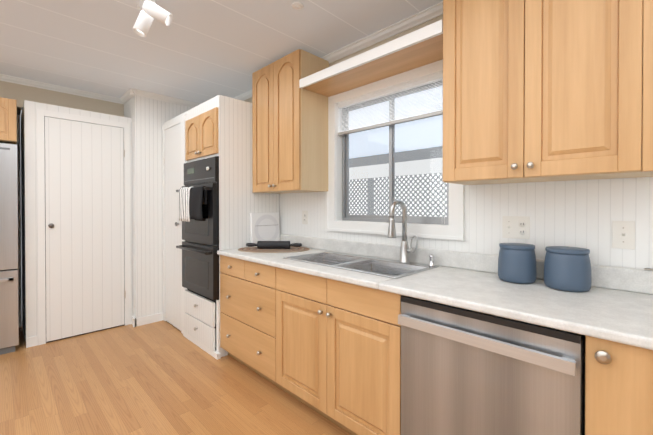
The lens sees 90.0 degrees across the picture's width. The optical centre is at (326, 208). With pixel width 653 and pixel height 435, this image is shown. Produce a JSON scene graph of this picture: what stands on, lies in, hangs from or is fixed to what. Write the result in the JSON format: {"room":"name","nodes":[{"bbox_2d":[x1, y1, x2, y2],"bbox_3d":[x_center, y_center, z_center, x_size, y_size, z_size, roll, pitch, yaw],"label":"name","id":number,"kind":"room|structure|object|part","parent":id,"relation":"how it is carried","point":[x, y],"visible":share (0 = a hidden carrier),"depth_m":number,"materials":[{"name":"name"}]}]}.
{"room":"kitchen","nodes":[
{"label":"kitchen","id":0,"kind":"room"},
{"bbox_2d":[0,81,123,326],"bbox_3d":[-4.015,0.006,2.399,0.500,2.480,4.300,0,1,45],"label":"wall","id":1,"kind":"structure","parent":0,"point":[20,93],"depth_m":3.40,"materials":[{"name":"beige paint"}]},
{"bbox_2d":[0,97,16,143],"bbox_3d":[-3.189,-0.764,2.827,0.776,0.368,0.720,0,1,45],"label":"upper cabinet","id":2,"kind":"object","parent":1,"relation":"attached to","point":[8,121],"visible":0.98,"depth_m":2.80,"materials":[{"name":"brown wood"}]},
{"bbox_2d":[0,74,122,103],"bbox_3d":[-3.820,-1.208,2.195,0.050,0.050,4.300,0,1,45],"label":"crown molding","id":3,"kind":"structure","parent":1,"relation":"attached to","point":[3,77],"depth_m":3.29,"materials":[{"name":"white wood"}]},
{"bbox_2d":[21,100,132,344],"bbox_3d":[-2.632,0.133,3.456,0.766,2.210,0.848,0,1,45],"label":"door","id":4,"kind":"structure","parent":0,"point":[76,213],"depth_m":3.16,"materials":[{"name":"white wood"}]},
{"bbox_2d":[124,95,192,317],"bbox_3d":[-1.847,-0.006,3.907,0.440,2.480,0.898,0,1,45],"label":"wall","id":5,"kind":"structure","parent":0,"point":[149,116],"depth_m":3.52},
{"bbox_2d":[26,312,162,347],"bbox_3d":[-2.247,1.196,3.275,0.130,0.085,1.125,0,1,45],"label":"baseboard","id":6,"kind":"structure","parent":5,"relation":"attached to","point":[135,322],"depth_m":3.47,"materials":[{"name":"white wood"}]},
{"bbox_2d":[119,91,132,103],"bbox_3d":[-2.164,-1.218,3.544,0.330,0.050,0.050,0,1,45],"label":"crown molding","id":7,"kind":"structure","parent":5,"relation":"attached to","point":[123,99],"depth_m":3.59,"materials":[{"name":"white"}]},
{"bbox_2d":[128,88,199,107],"bbox_3d":[-1.715,-1.219,3.683,0.050,0.050,0.880,0,1,45],"label":"crown molding","id":8,"kind":"structure","parent":5,"relation":"attached to","point":[131,91],"depth_m":3.58,"materials":[{"name":"white wood"}]},
{"bbox_2d":[0,320,350,434],"bbox_3d":[-1.015,1.291,0.404,7.700,0.060,5.900,0,1,45],"label":"floor","id":9,"kind":"structure","parent":0,"point":[162,377],"depth_m":2.22,"materials":[{"name":"laminate"}]},
{"bbox_2d":[0,143,18,354],"bbox_3d":[-3.165,0.344,2.811,0.765,1.797,0.720,0,1,45],"label":"refrigerator","id":10,"kind":"object","parent":9,"relation":"on","point":[9,332],"visible":1,"depth_m":2.79,"materials":[{"name":"grey metal"}]},
{"bbox_2d":[162,95,278,359],"bbox_3d":[-1.173,0.143,3.337,1.314,2.190,0.753,0,1,45],"label":"tall cabinet","id":11,"kind":"object","parent":9,"relation":"on","point":[211,201],"visible":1,"depth_m":2.88,"materials":[{"name":"white wood"}]},
{"bbox_2d":[176,156,218,299],"bbox_3d":[-1.167,0.159,2.911,0.661,1.195,0.114,0,1,45],"label":"wall oven","id":12,"kind":"object","parent":11,"relation":"in","point":[199,195],"depth_m":2.81,"materials":[{"name":"black metal"}]},
{"bbox_2d":[189,186,206,219],"bbox_3d":[-1.109,-0.049,2.784,0.301,0.275,0.048,0,1,45],"label":"towel","id":13,"kind":"object","parent":12,"relation":"hanging from","point":[197,195],"depth_m":2.74,"materials":[{"name":"black fabric"}]},
{"bbox_2d":[220,255,332,390],"bbox_3d":[-0.420,0.812,2.686,0.708,0.864,0.616,0,1,45],"label":"base cabinet","id":14,"kind":"object","parent":9,"relation":"on","point":[284,335],"depth_m":2.20,"materials":[{"name":"brown wood"}]},
{"bbox_2d":[381,291,588,434],"bbox_3d":[0.763,0.821,1.496,0.722,0.864,0.630,0,1,45],"label":"base cabinet","id":15,"kind":"object","parent":9,"relation":"on","point":[445,370],"depth_m":1.24,"materials":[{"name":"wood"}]},
{"bbox_2d":[217,247,652,350],"bbox_3d":[0.398,0.382,1.847,3.047,0.064,0.642,0,1,45],"label":"countertop","id":16,"kind":"structure","parent":15,"relation":"on","point":[623,318],"depth_m":1.30,"materials":[{"name":"white stone"}]},
{"bbox_2d":[250,212,279,246],"bbox_3d":[-0.564,0.188,3.008,0.042,0.303,0.305,0,1,45],"label":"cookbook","id":17,"kind":"object","parent":16,"relation":"on","point":[264,226],"visible":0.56,"depth_m":2.98,"materials":[{"name":"white paper"}]},
{"bbox_2d":[238,246,309,252],"bbox_3d":[-0.441,0.339,2.742,0.513,0.006,0.506,0,1,45],"label":"cutting board","id":18,"kind":"object","parent":16,"relation":"on","point":[257,250],"visible":0.79,"depth_m":2.64,"materials":[{"name":"brown wood"}]},
{"bbox_2d":[246,241,301,248],"bbox_3d":[-0.441,0.302,2.741,0.470,0.066,0.066,0,0,1],"label":"rolling pin","id":19,"kind":"object","parent":18,"relation":"on","point":[273,244],"visible":1,"depth_m":2.72,"materials":[{"name":"black wood"}]},
{"bbox_2d":[281,251,440,310],"bbox_3d":[0.186,0.436,2.124,0.923,0.189,0.465,0,1,45],"label":"sink","id":20,"kind":"object","parent":16,"relation":"in","point":[371,264],"depth_m":2.00,"materials":[{"name":"silver metal"}]},
{"bbox_2d":[387,199,436,266],"bbox_3d":[0.513,0.141,1.978,0.239,0.400,0.193,0,1,45],"label":"faucet","id":21,"kind":"object","parent":16,"relation":"on","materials":[{"name":"silver metal"}]},
{"bbox_2d":[429,255,434,265],"bbox_3d":[0.631,0.309,1.954,0.038,0.066,0.038,0,1,45],"label":"soap dispenser","id":22,"kind":"object","parent":16,"relation":"on","point":[431,257],"depth_m":1.94,"materials":[{"name":"silver metal"}]},
{"bbox_2d":[498,243,536,283],"bbox_3d":[0.929,0.260,1.594,0.164,0.181,0.164,0,1,45],"label":"canister","id":23,"kind":"object","parent":16,"relation":"on","point":[516,262],"visible":1,"depth_m":1.53,"materials":[{"name":"blue ceramic"}]},
{"bbox_2d":[544,246,591,291],"bbox_3d":[1.067,0.261,1.449,0.172,0.181,0.172,0,1,45],"label":"canister","id":24,"kind":"object","parent":16,"relation":"on","point":[566,268],"visible":1,"depth_m":1.39,"materials":[{"name":"blue ceramic"}]},
{"bbox_2d":[398,295,584,434],"bbox_3d":[0.768,0.823,1.452,0.644,0.861,0.653,0,1,45],"label":"dishwasher","id":25,"kind":"object","parent":15,"relation":"in","point":[463,370],"depth_m":1.22,"materials":[{"name":"grey metal"}]},
{"bbox_2d":[589,339,652,434],"bbox_3d":[1.255,0.825,1.015,0.654,0.864,0.616,0,1,45],"label":"base cabinet","id":26,"kind":"object","parent":9,"relation":"on","point":[620,378],"depth_m":0.96,"materials":[{"name":"brown wood"}]},
{"bbox_2d":[0,0,442,103],"bbox_3d":[-1.015,-1.249,0.385,7.700,0.060,5.900,0,1,45],"label":"ceiling","id":27,"kind":"structure","parent":0,"point":[199,51],"depth_m":2.38,"materials":[{"name":"white paint"}]},
{"bbox_2d":[133,0,172,36],"bbox_3d":[0.105,-1.111,0.772,3.460,0.221,0.162,0,1,45],"label":"spotlights","id":28,"kind":"object","parent":27,"relation":"attached to","point":[151,11],"visible":1,"depth_m":1.86,"materials":[{"name":"white metal"}]},
{"bbox_2d":[292,2,303,9],"bbox_3d":[-0.175,-1.224,1.977,0.072,0.012,0.072,0,1,45],"label":"mounting plate","id":29,"kind":"object","parent":27,"relation":"attached to","point":[297,6],"visible":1,"depth_m":1.97,"materials":[{"name":"white"}]},
{"bbox_2d":[244,15,652,269],"bbox_3d":[-0.137,0.002,2.923,4.490,2.480,0.120,0,1,45],"label":"wall","id":30,"kind":"structure","parent":0,"point":[580,213],"depth_m":1.63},
{"bbox_2d":[252,49,328,193],"bbox_3d":[-0.339,-0.673,2.780,0.671,1.059,0.352,0,1,45],"label":"upper cabinet","id":31,"kind":"object","parent":30,"relation":"attached to","point":[289,135],"visible":1,"depth_m":2.59,"materials":[{"name":"brown wood"}]},
{"bbox_2d":[302,211,307,223],"bbox_3d":[-0.190,0.077,2.886,0.072,0.120,0.008,0,1,45],"label":"electrical outlet plate","id":32,"kind":"object","parent":30,"relation":"attached to","point":[304,217],"visible":1,"depth_m":2.88,"materials":[{"name":"white plastic"}]},
{"bbox_2d":[234,1,442,100],"bbox_3d":[0.001,-1.211,2.656,3.930,0.050,0.050,0,1,45],"label":"crown molding","id":33,"kind":"structure","parent":30,"relation":"attached to","point":[420,17],"depth_m":2.25,"materials":[{"name":"white wood"}]},
{"bbox_2d":[299,20,442,96],"bbox_3d":[0.304,-0.931,2.159,1.111,0.063,0.321,0,1,45],"label":"shelf","id":34,"kind":"object","parent":30,"relation":"attached to","point":[423,46],"visible":0.75,"depth_m":2.04,"materials":[{"name":"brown wood"}]},
{"bbox_2d":[326,59,464,240],"bbox_3d":[0.436,-0.382,2.322,1.121,1.124,0.127,0,1,45],"label":"window","id":35,"kind":"structure","parent":30,"relation":"in","point":[454,229],"depth_m":2.35,"materials":[{"name":"white"}]},
{"bbox_2d":[338,73,444,224],"bbox_3d":[0.427,-0.284,2.312,0.924,1.101,0.037,0,1,45],"label":"window blind","id":36,"kind":"object","parent":35,"relation":"attached to","point":[416,84],"visible":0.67,"depth_m":2.25,"materials":[{"name":"white plastic"}]},
{"bbox_3d":[0.470,-0.369,2.354,0.940,0.940,0.035,0,1,45],"label":"sliding window frame","id":37,"kind":"part","parent":35,"relation":"part of","materials":[{"name":"grey metal"}]},
{"bbox_2d":[280,235,652,294],"bbox_3d":[0.470,0.297,2.215,2.628,0.100,0.020,0,1,45],"label":"backsplash","id":38,"kind":"structure","parent":30,"relation":"attached to","point":[615,278],"depth_m":1.86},
{"bbox_2d":[502,216,529,238],"bbox_3d":[0.987,0.098,1.706,0.127,0.117,0.017,0,1,45],"label":"electrical outlet plate","id":39,"kind":"object","parent":30,"relation":"attached to","point":[516,227],"visible":1,"depth_m":1.71,"materials":[{"name":"white plastic"}]},
{"bbox_2d":[443,0,652,184],"bbox_3d":[0.964,-0.663,1.480,0.780,1.059,0.352,0,1,45],"label":"upper cabinet","id":40,"kind":"object","parent":30,"relation":"attached to","point":[545,90],"visible":1,"depth_m":1.35,"materials":[{"name":"brown wood"}]},
{"bbox_2d":[612,221,634,249],"bbox_3d":[1.283,0.113,1.411,0.074,0.120,0.017,0,1,45],"label":"switch plate","id":41,"kind":"object","parent":30,"relation":"attached to","point":[623,234],"visible":1,"depth_m":1.41,"materials":[{"name":"white plastic"}]},
{"bbox_3d":[2.843,1.290,6.324,11.000,0.050,8.870,0,1,45],"label":"ground","id":42,"kind":"structure","parent":0,"visible":0},
{"bbox_2d":[349,146,442,214],"bbox_3d":[2.002,0.088,5.472,11.000,2.268,0.150,0,1,45],"label":"beam","id":43,"kind":"structure","parent":42,"relation":"on","point":[427,153],"depth_m":6.04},
{"bbox_2d":[349,86,442,158],"bbox_3d":[0.883,-1.314,4.339,11.000,0.550,3.320,0,1,45],"label":"sky","id":44,"kind":"structure","parent":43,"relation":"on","point":[425,137],"depth_m":5.07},
{"bbox_2d":[349,157,442,179],"bbox_3d":[1.976,-0.732,5.439,11.000,0.249,0.055,0,1,45],"label":"trim","id":45,"kind":"structure","parent":43,"relation":"attached to","point":[382,168],"depth_m":6.00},
{"bbox_2d":[349,173,446,216],"bbox_3d":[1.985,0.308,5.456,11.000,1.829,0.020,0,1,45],"label":"lattice","id":46,"kind":"object","parent":43,"relation":"attached to","point":[407,194],"depth_m":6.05,"materials":[{"name":"white wood"}]}
]}

